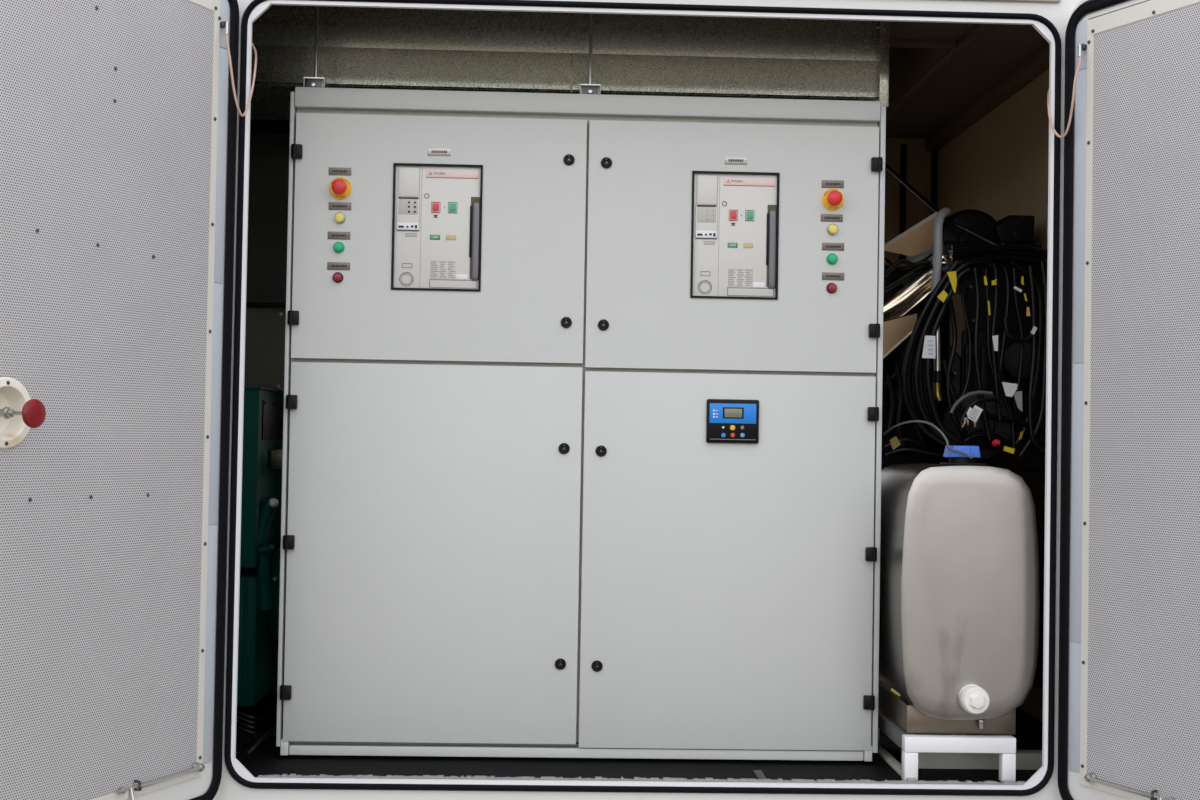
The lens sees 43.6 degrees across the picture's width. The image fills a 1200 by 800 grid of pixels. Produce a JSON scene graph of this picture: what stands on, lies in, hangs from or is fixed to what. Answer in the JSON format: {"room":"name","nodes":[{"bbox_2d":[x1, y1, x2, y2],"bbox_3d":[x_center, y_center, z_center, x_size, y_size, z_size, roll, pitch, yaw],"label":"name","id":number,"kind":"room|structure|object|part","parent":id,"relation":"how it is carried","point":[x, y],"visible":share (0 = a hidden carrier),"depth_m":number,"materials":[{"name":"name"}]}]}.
{"room":"mechanical room","nodes":[
{"label":"mechanical room","id":0,"kind":"room"},
{"bbox_2d":[236,692,1042,781],"bbox_3d":[-0.693,1.048,4.984,4.275,0.120,2.347,1,-1,-2],"label":"floor","id":1,"kind":"structure","parent":0,"point":[265,759],"depth_m":4.01,"materials":[{"name":"black paint"}]},
{"bbox_2d":[237,721,276,734],"bbox_3d":[-0.930,0.908,4.214,0.048,0.042,0.197,0,-2,35],"label":"hose","id":2,"kind":"object","parent":1,"relation":"on","point":[239,727],"visible":0.7,"depth_m":4.15,"materials":[{"name":"black rubber"}]},
{"bbox_2d":[247,730,269,753],"bbox_3d":[-0.921,0.923,4.052,0.010,0.023,0.201,1,-1,2],"label":"rod","id":3,"kind":"object","parent":1,"relation":"on","point":[266,733],"visible":1,"depth_m":4.04,"materials":[{"name":"black metal"}]},
{"bbox_2d":[237,387,283,706],"bbox_3d":[-1.111,0.441,4.689,0.849,0.947,0.636,1,-1,-2],"label":"generator","id":4,"kind":"object","parent":1,"relation":"on","point":[259,591],"visible":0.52,"depth_m":4.44,"materials":[{"name":"teal paint"}]},
{"bbox_3d":[-1.267,0.714,4.636,0.493,0.392,0.461,1,-1,-2],"label":"frame casing","id":5,"kind":"part","parent":4,"relation":"part of","materials":[{"name":"teal paint"}]},
{"bbox_3d":[-1.264,-0.032,4.695,0.526,0.008,0.636,1,-1,-2],"label":"box lid","id":6,"kind":"part","parent":4,"relation":"part of","materials":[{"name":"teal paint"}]},
{"bbox_3d":[-0.962,0.303,4.415,0.029,0.028,0.024,1,-1,-2],"label":"knob","id":7,"kind":"part","parent":4,"relation":"part of","materials":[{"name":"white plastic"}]},
{"bbox_2d":[244,302,285,390],"bbox_3d":[-1.391,0.300,4.927,1.350,1.250,0.050,1,-1,-2],"label":"partition panel","id":8,"kind":"object","parent":1,"relation":"on","point":[265,321],"visible":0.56,"depth_m":4.95,"materials":[{"name":"grey paint"}]},
{"bbox_2d":[246,133,289,691],"bbox_3d":[-1.390,0.029,5.073,1.350,1.898,0.030,1,-1,-2],"label":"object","id":9,"kind":"object","parent":1,"relation":"on","point":[269,153],"visible":0.02,"depth_m":5.08,"materials":[{"name":"metal"}]},
{"bbox_2d":[250,120,289,133],"bbox_3d":[-1.370,-0.920,4.980,1.350,0.043,0.080,1,-1,-2],"label":"cross beam","id":10,"kind":"structure","parent":9,"relation":"attached to","point":[256,126],"depth_m":4.95,"materials":[{"name":"black metal"}]},
{"bbox_2d":[276,87,885,760],"bbox_3d":[-0.048,0.071,4.261,1.627,1.805,0.459,1,-1,-2],"label":"tall cabinet","id":11,"kind":"object","parent":1,"relation":"on","point":[582,413],"visible":1,"depth_m":4.07,"materials":[{"name":"grey metal"}]},
{"bbox_2d":[237,717,276,729],"bbox_3d":[-0.930,0.896,4.215,0.048,0.040,0.197,0,-2,35],"label":"hose","id":12,"kind":"object","parent":11,"relation":"attached to","point":[239,722],"visible":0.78,"depth_m":4.15,"materials":[{"name":"black rubber"}]},
{"bbox_2d":[237,713,276,724],"bbox_3d":[-0.930,0.884,4.215,0.048,0.039,0.197,0,-2,35],"label":"hose","id":13,"kind":"object","parent":12,"relation":"on","point":[239,717],"visible":0.77,"depth_m":4.15,"materials":[{"name":"black rubber"}]},
{"bbox_2d":[237,708,276,719],"bbox_3d":[-0.930,0.872,4.215,0.048,0.038,0.197,0,-2,35],"label":"hose","id":14,"kind":"object","parent":13,"relation":"on","point":[239,712],"visible":0.76,"depth_m":4.15,"materials":[{"name":"black rubber"}]},
{"bbox_3d":[-0.856,0.052,4.256,0.011,1.769,0.416,1,-1,-2],"label":"panel","id":15,"kind":"part","parent":11,"relation":"part of","materials":[{"name":"paint"}]},
{"bbox_2d":[332,272,342,282],"bbox_3d":[-0.709,-0.331,4.054,0.029,0.029,0.006,1,-1,-2],"label":"lamp","id":16,"kind":"object","parent":11,"relation":"attached to","point":[337,277],"depth_m":4.05,"materials":[{"name":"red plastic"}]},
{"bbox_2d":[333,242,344,252],"bbox_3d":[-0.706,-0.413,4.056,0.031,0.031,0.006,1,-1,-2],"label":"lamp","id":17,"kind":"object","parent":11,"relation":"attached to","point":[338,247],"depth_m":4.05,"materials":[{"name":"green plastic"}]},
{"bbox_2d":[334,212,345,223],"bbox_3d":[-0.704,-0.493,4.058,0.031,0.031,0.006,1,-1,-2],"label":"lamp","id":18,"kind":"object","parent":11,"relation":"attached to","point":[339,217],"depth_m":4.05,"materials":[{"name":"yellow plastic"}]},
{"bbox_3d":[-0.703,-0.573,4.062,0.061,0.061,0.003,1,-1,-2],"label":"emergency stop plate","id":19,"kind":"part","parent":11,"relation":"part of","materials":[{"name":"yellow plastic"}]},
{"bbox_3d":[-0.518,-0.592,4.074,0.054,0.078,0.004,1,-1,-2],"label":"plate","id":20,"kind":"part","parent":11,"relation":"part of","materials":[{"name":"white plastic"}]},
{"bbox_3d":[-0.450,0.414,4.059,0.788,1.020,0.020,1,-1,-2],"label":"cabinet door","id":21,"kind":"part","parent":11,"relation":"part of","materials":[{"name":"grey paint"}]},
{"bbox_3d":[-0.435,-0.439,4.079,0.788,0.664,0.020,1,-1,-2],"label":"cabinet door","id":22,"kind":"part","parent":11,"relation":"part of","materials":[{"name":"grey paint"}]},
{"bbox_3d":[-0.376,-0.335,4.073,0.031,0.013,0.003,1,-1,-2],"label":"serial plate","id":23,"kind":"part","parent":11,"relation":"part of","materials":[{"name":"white plastic"}]},
{"bbox_3d":[-0.338,-0.430,4.073,0.020,0.216,0.013,1,-1,-2],"label":"charging handle","id":24,"kind":"part","parent":11,"relation":"part of","materials":[{"name":"grey plastic"}]},
{"bbox_3d":[-0.060,0.956,4.069,1.554,0.026,0.022,1,-1,-2],"label":"plinth rail","id":25,"kind":"part","parent":11,"relation":"part of","materials":[{"name":"grey metal"}]},
{"bbox_2d":[328,86,873,100],"bbox_3d":[0.007,-0.845,4.228,1.527,0.027,0.070,1,-1,-2],"label":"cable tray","id":26,"kind":"object","parent":11,"relation":"on","point":[329,86],"visible":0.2,"depth_m":4.19,"materials":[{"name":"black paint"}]},
{"bbox_3d":[0.293,-0.574,4.100,0.053,0.079,0.004,1,-1,-2],"label":"plate","id":27,"kind":"part","parent":11,"relation":"part of","materials":[{"name":"white plastic"}]},
{"bbox_3d":[0.348,0.438,4.085,0.795,1.018,0.020,1,-1,-2],"label":"cabinet door","id":28,"kind":"part","parent":11,"relation":"part of","materials":[{"name":"grey paint"}]},
{"bbox_3d":[0.363,-0.419,4.104,0.795,0.674,0.020,1,-1,-2],"label":"cabinet door","id":29,"kind":"part","parent":11,"relation":"part of","materials":[{"name":"grey paint"}]},
{"bbox_3d":[0.433,-0.315,4.099,0.031,0.013,0.003,1,-1,-2],"label":"serial plate","id":30,"kind":"part","parent":11,"relation":"part of","materials":[{"name":"white plastic"}]},
{"bbox_3d":[0.471,-0.411,4.099,0.020,0.217,0.013,1,-1,-2],"label":"charging handle","id":31,"kind":"part","parent":11,"relation":"part of","materials":[{"name":"grey plastic"}]},
{"bbox_2d":[826,283,836,292],"bbox_3d":[0.633,-0.306,4.098,0.029,0.029,0.006,1,-1,-2],"label":"lamp","id":32,"kind":"object","parent":11,"relation":"attached to","point":[830,287],"depth_m":4.09,"materials":[{"name":"red plastic"}]},
{"bbox_2d":[826,253,837,264],"bbox_3d":[0.635,-0.386,4.100,0.031,0.031,0.006,1,-1,-2],"label":"lamp","id":33,"kind":"object","parent":11,"relation":"attached to","point":[831,258],"depth_m":4.10,"materials":[{"name":"green plastic"}]},
{"bbox_2d":[827,224,837,234],"bbox_3d":[0.636,-0.467,4.102,0.031,0.031,0.006,1,-1,-2],"label":"lamp","id":34,"kind":"object","parent":11,"relation":"attached to","point":[832,229],"depth_m":4.09,"materials":[{"name":"yellow plastic"}]},
{"bbox_3d":[0.637,-0.548,4.105,0.061,0.061,0.003,1,-1,-2],"label":"emergency stop plate","id":35,"kind":"part","parent":11,"relation":"part of","materials":[{"name":"yellow plastic"}]},
{"bbox_3d":[0.757,0.081,4.308,0.014,1.769,0.416,1,-1,-2],"label":"panel","id":36,"kind":"part","parent":11,"relation":"part of","materials":[{"name":"paint"}]},
{"bbox_2d":[753,770,765,778],"bbox_3d":[0.418,0.981,3.915,0.022,0.004,0.120,1,-1,-2],"label":"floor plate","id":37,"kind":"object","parent":1,"relation":"on","point":[759,774],"visible":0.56,"depth_m":3.92,"materials":[{"name":"metal"}]},
{"bbox_2d":[878,743,916,780],"bbox_3d":[0.774,1.004,4.837,0.025,0.012,1.940,1,-1,-2],"label":"beam","id":38,"kind":"structure","parent":1,"relation":"on","point":[882,752],"depth_m":4.08,"materials":[{"name":"grey metal"}]},
{"bbox_2d":[878,710,1015,781],"bbox_3d":[0.926,0.939,4.135,0.292,0.116,0.495,1,-1,-2],"label":"stand","id":39,"kind":"object","parent":1,"relation":"on","point":[910,744],"visible":0.45,"depth_m":3.89,"materials":[{"name":"white paint"}]},
{"bbox_3d":[0.799,0.899,4.132,0.036,0.040,0.423,1,-1,-2],"label":"rail","id":40,"kind":"part","parent":39,"relation":"part of","materials":[{"name":"white metal"}]},
{"bbox_3d":[0.806,0.952,3.901,0.036,0.076,0.034,1,-1,-2],"label":"leg","id":41,"kind":"part","parent":39,"relation":"part of","materials":[{"name":"white paint"}]},
{"bbox_2d":[878,445,1038,734],"bbox_3d":[0.945,0.502,4.115,0.392,0.756,0.526,1,-1,-2],"label":"tank","id":42,"kind":"object","parent":39,"relation":"on","point":[959,610],"visible":0.96,"depth_m":3.90,"materials":[{"name":"off-white plastic"},{"name":"black plastic"},{"name":"blue plastic"}]},
{"bbox_3d":[0.935,0.896,3.906,0.292,0.040,0.036,1,-1,-2],"label":"rail","id":43,"kind":"part","parent":39,"relation":"part of","materials":[{"name":"white metal"}]},
{"bbox_3d":[1.055,0.903,4.140,0.036,0.040,0.423,1,-1,-2],"label":"rail","id":44,"kind":"part","parent":39,"relation":"part of","materials":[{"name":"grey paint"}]},
{"bbox_3d":[1.061,0.956,3.909,0.036,0.076,0.034,1,-1,-2],"label":"leg","id":45,"kind":"part","parent":39,"relation":"part of","materials":[{"name":"white paint"}]},
{"bbox_2d":[881,208,1046,687],"bbox_3d":[1.059,0.159,5.065,0.660,1.523,1.340,1,-1,-2],"label":"engine","id":46,"kind":"object","parent":1,"relation":"on","point":[1012,229],"visible":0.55,"depth_m":4.66,"materials":[{"name":"metal"}]},
{"bbox_2d":[883,268,931,358],"bbox_3d":[0.929,-0.261,4.558,0.167,0.289,0.047,1,-1,-2],"label":"shield","id":47,"kind":"object","parent":46,"relation":"attached to","point":[895,331],"visible":0.83,"depth_m":4.55,"materials":[{"name":"silver metal"}]},
{"bbox_2d":[884,212,936,255],"bbox_3d":[0.944,-0.509,4.581,0.172,0.137,0.033,1,-1,-2],"label":"shield","id":48,"kind":"object","parent":46,"relation":"attached to","point":[917,239],"visible":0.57,"depth_m":4.58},
{"bbox_2d":[885,163,998,244],"bbox_3d":[1.055,-0.646,4.819,0.094,0.381,0.546,2,-2,-39],"label":"hose","id":49,"kind":"object","parent":46,"relation":"attached to","point":[923,199],"visible":0.65,"depth_m":4.76,"materials":[{"name":"black rubber"}]},
{"bbox_2d":[883,242,1047,462],"bbox_3d":[1.087,-0.152,4.283,0.572,0.666,0.576,1,-1,-2],"label":"harness","id":50,"kind":"object","parent":46,"relation":"attached to","point":[915,384],"visible":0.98,"depth_m":4.47,"materials":[{"name":"black plastic"}]},
{"bbox_2d":[901,749,1041,769],"bbox_3d":[1.111,0.976,4.073,0.581,0.045,0.050,1,-1,-2],"label":"beam","id":51,"kind":"structure","parent":1,"relation":"on","point":[1025,759],"depth_m":4.04,"materials":[{"name":"grey metal"}]},
{"bbox_2d":[214,0,1080,799],"bbox_3d":[-0.636,-0.011,3.810,4.275,2.445,0.050,1,-1,-2],"label":"wall","id":52,"kind":"structure","parent":0,"point":[1059,13],"depth_m":3.82,"materials":[{"name":"white metal"}]},
{"bbox_2d":[0,0,238,799],"bbox_3d":[-1.117,-0.036,3.278,0.147,2.065,1.034,0,-1,24],"label":"door","id":53,"kind":"structure","parent":52,"relation":"in","point":[118,118],"depth_m":3.37,"materials":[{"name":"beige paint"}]},
{"bbox_2d":[0,377,30,448],"bbox_3d":[-1.233,0.027,3.081,0.043,0.148,0.148,0,-1,24],"label":"door handle","id":54,"kind":"object","parent":53,"relation":"on","point":[15,392],"depth_m":3.11,"materials":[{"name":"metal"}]},
{"bbox_3d":[-1.148,0.027,3.044,0.016,0.060,0.060,0,-1,24],"label":"release knob","id":55,"kind":"part","parent":53,"relation":"part of","materials":[{"name":"red plastic"}]},
{"bbox_3d":[-1.132,-0.051,3.283,0.008,1.911,0.873,0,-1,24],"label":"frame trim","id":56,"kind":"part","parent":53,"relation":"part of","materials":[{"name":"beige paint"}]},
{"bbox_3d":[-1.010,0.886,3.526,0.012,0.013,0.224,0,-1,25],"label":"stay rod","id":57,"kind":"part","parent":53,"relation":"part of","materials":[{"name":"metal"}]},
{"bbox_2d":[225,22,256,116],"bbox_3d":[-0.895,-0.818,3.769,0.041,0.227,0.169,1,-1,10],"label":"lead","id":58,"kind":"object","parent":53,"relation":"attached to","point":[226,23],"visible":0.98,"depth_m":3.71,"materials":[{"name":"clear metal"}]},
{"bbox_2d":[258,774,1025,784],"bbox_3d":[0.114,0.965,3.810,1.952,0.012,0.020,1,-1,-2],"label":"trim","id":59,"kind":"structure","parent":52,"relation":"attached to","point":[274,775],"depth_m":3.81,"materials":[{"name":"plastic"}]},
{"bbox_2d":[224,0,1060,795],"bbox_3d":[0.124,-0.011,3.806,2.096,2.003,0.019,1,-1,-2],"label":"seal","id":60,"kind":"object","parent":52,"relation":"in","point":[533,3],"depth_m":3.80,"materials":[{"name":"black rubber"}]},
{"bbox_2d":[231,0,1054,789],"bbox_3d":[0.124,-0.011,3.813,2.064,1.971,0.014,1,-1,-2],"label":"trim","id":61,"kind":"structure","parent":52,"relation":"attached to","point":[262,7],"depth_m":3.81,"materials":[{"name":"white paint"}]},
{"bbox_2d":[982,0,1060,2],"bbox_3d":[0.111,-1.056,3.827,2.152,0.025,0.012,1,-1,-2],"label":"trim","id":62,"kind":"structure","parent":52,"relation":"attached to","point":[1056,1],"depth_m":3.86,"materials":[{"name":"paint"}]},
{"bbox_2d":[1058,0,1199,799],"bbox_3d":[1.425,0.010,3.373,0.087,2.065,1.034,2,-1,-27],"label":"door","id":63,"kind":"structure","parent":52,"relation":"in","point":[1129,686],"depth_m":3.62,"materials":[{"name":"cream paint"},{"name":"black rubber"},{"name":"perforated grey metal"}]},
{"bbox_2d":[1047,44,1081,137],"bbox_3d":[1.177,-0.778,3.837,0.042,0.230,0.167,1,-1,-10],"label":"lead","id":64,"kind":"object","parent":63,"relation":"attached to","point":[1079,45],"visible":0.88,"depth_m":3.77,"materials":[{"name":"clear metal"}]},
{"bbox_3d":[1.246,0.926,3.591,0.012,0.013,0.208,2,-2,-29],"label":"stay rod","id":65,"kind":"part","parent":63,"relation":"part of","materials":[{"name":"metal"}]},
{"bbox_2d":[884,138,930,264],"bbox_3d":[-0.711,-0.053,6.158,4.175,2.135,0.050,1,-1,-2],"label":"wall","id":66,"kind":"structure","parent":0,"point":[918,161],"depth_m":6.22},
{"bbox_2d":[899,144,906,259],"bbox_3d":[1.237,-0.004,6.180,0.020,2.106,0.029,1,-1,-2],"label":"wall bar","id":67,"kind":"object","parent":66,"relation":"attached to","point":[903,148],"visible":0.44,"depth_m":6.19,"materials":[{"name":"black metal"}]},
{"bbox_2d":[886,21,1046,138],"bbox_3d":[-0.654,-1.176,5.035,4.275,0.060,2.347,1,-1,-2],"label":"ceiling","id":68,"kind":"structure","parent":0,"point":[1002,47],"depth_m":5.03,"materials":[{"name":"brown wood"}]},
{"bbox_2d":[304,6,326,87],"bbox_3d":[-0.782,-1.008,4.132,0.057,0.322,0.066,1,-1,-2],"label":"rod","id":69,"kind":"object","parent":68,"relation":"hanging from","point":[315,81],"visible":0.84,"depth_m":4.13,"materials":[{"name":"metal"}]},
{"bbox_3d":[-0.782,-1.018,4.141,0.009,0.302,0.009,1,-1,-2],"label":"rod","id":70,"kind":"part","parent":69,"relation":"part of","materials":[{"name":"metal"}]},
{"bbox_2d":[250,5,889,119],"bbox_3d":[-0.375,-1.006,4.554,2.408,0.288,0.520,1,-1,-2],"label":"duct","id":71,"kind":"object","parent":68,"relation":"hanging from","point":[358,46],"visible":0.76,"depth_m":4.33,"materials":[{"name":"metal"}]},
{"bbox_3d":[-0.828,-0.958,4.299,1.489,0.113,0.027,1,-1,-2],"label":"panel","id":72,"kind":"part","parent":71,"relation":"part of","materials":[{"name":"grey metal"}]},
{"bbox_3d":[0.364,-0.937,4.338,0.887,0.113,0.027,1,-1,-2],"label":"panel","id":73,"kind":"part","parent":71,"relation":"part of","materials":[{"name":"grey metal"}]},
{"bbox_2d":[580,13,600,93],"bbox_3d":[-0.025,-0.994,4.157,0.057,0.322,0.066,1,-1,-2],"label":"rod","id":74,"kind":"object","parent":68,"relation":"hanging from","point":[590,88],"visible":0.79,"depth_m":4.16,"materials":[{"name":"metal"}]},
{"bbox_3d":[-0.025,-1.004,4.165,0.009,0.302,0.009,1,-1,-2],"label":"rod","id":75,"kind":"part","parent":74,"relation":"part of","materials":[{"name":"metal"}]},
{"bbox_2d":[886,48,950,110],"bbox_3d":[0.967,-1.103,5.416,0.243,0.012,1.390,1,-1,-2],"label":"ceiling panel","id":76,"kind":"object","parent":68,"relation":"attached to","point":[907,66],"visible":0.29,"depth_m":4.97,"materials":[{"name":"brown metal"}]},
{"bbox_2d":[890,39,955,48],"bbox_3d":[0.991,-1.115,4.696,0.243,0.020,0.030,1,-1,-2],"label":"rail","id":77,"kind":"object","parent":68,"relation":"attached to","point":[894,43],"visible":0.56,"depth_m":4.68,"materials":[{"name":"brown metal"}]},
{"bbox_2d":[886,24,992,122],"bbox_3d":[1.117,-1.100,5.067,0.030,0.028,2.277,1,-1,-2],"label":"rail","id":78,"kind":"object","parent":68,"relation":"attached to","point":[969,37],"visible":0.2,"depth_m":4.92,"materials":[{"name":"brown metal"}]},
{"bbox_2d":[925,42,1049,151],"bbox_3d":[1.405,-1.081,5.076,0.048,0.055,2.277,1,-1,-2],"label":"rail","id":79,"kind":"object","parent":68,"relation":"attached to","point":[1037,63],"visible":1,"depth_m":5.29,"materials":[{"name":"brown metal"}]},
{"bbox_2d":[937,69,1048,720],"bbox_3d":[1.438,-0.040,5.079,0.050,2.135,2.347,1,-1,-2],"label":"wall","id":80,"kind":"structure","parent":0,"point":[997,167],"depth_m":5.23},
{"bbox_2d":[931,150,937,214],"bbox_3d":[1.368,-0.003,6.184,0.022,2.109,0.029,1,-1,-2],"label":"wall bar","id":81,"kind":"object","parent":80,"relation":"attached to","point":[934,154],"visible":0.02,"depth_m":6.19,"materials":[{"name":"black metal"}]}
]}

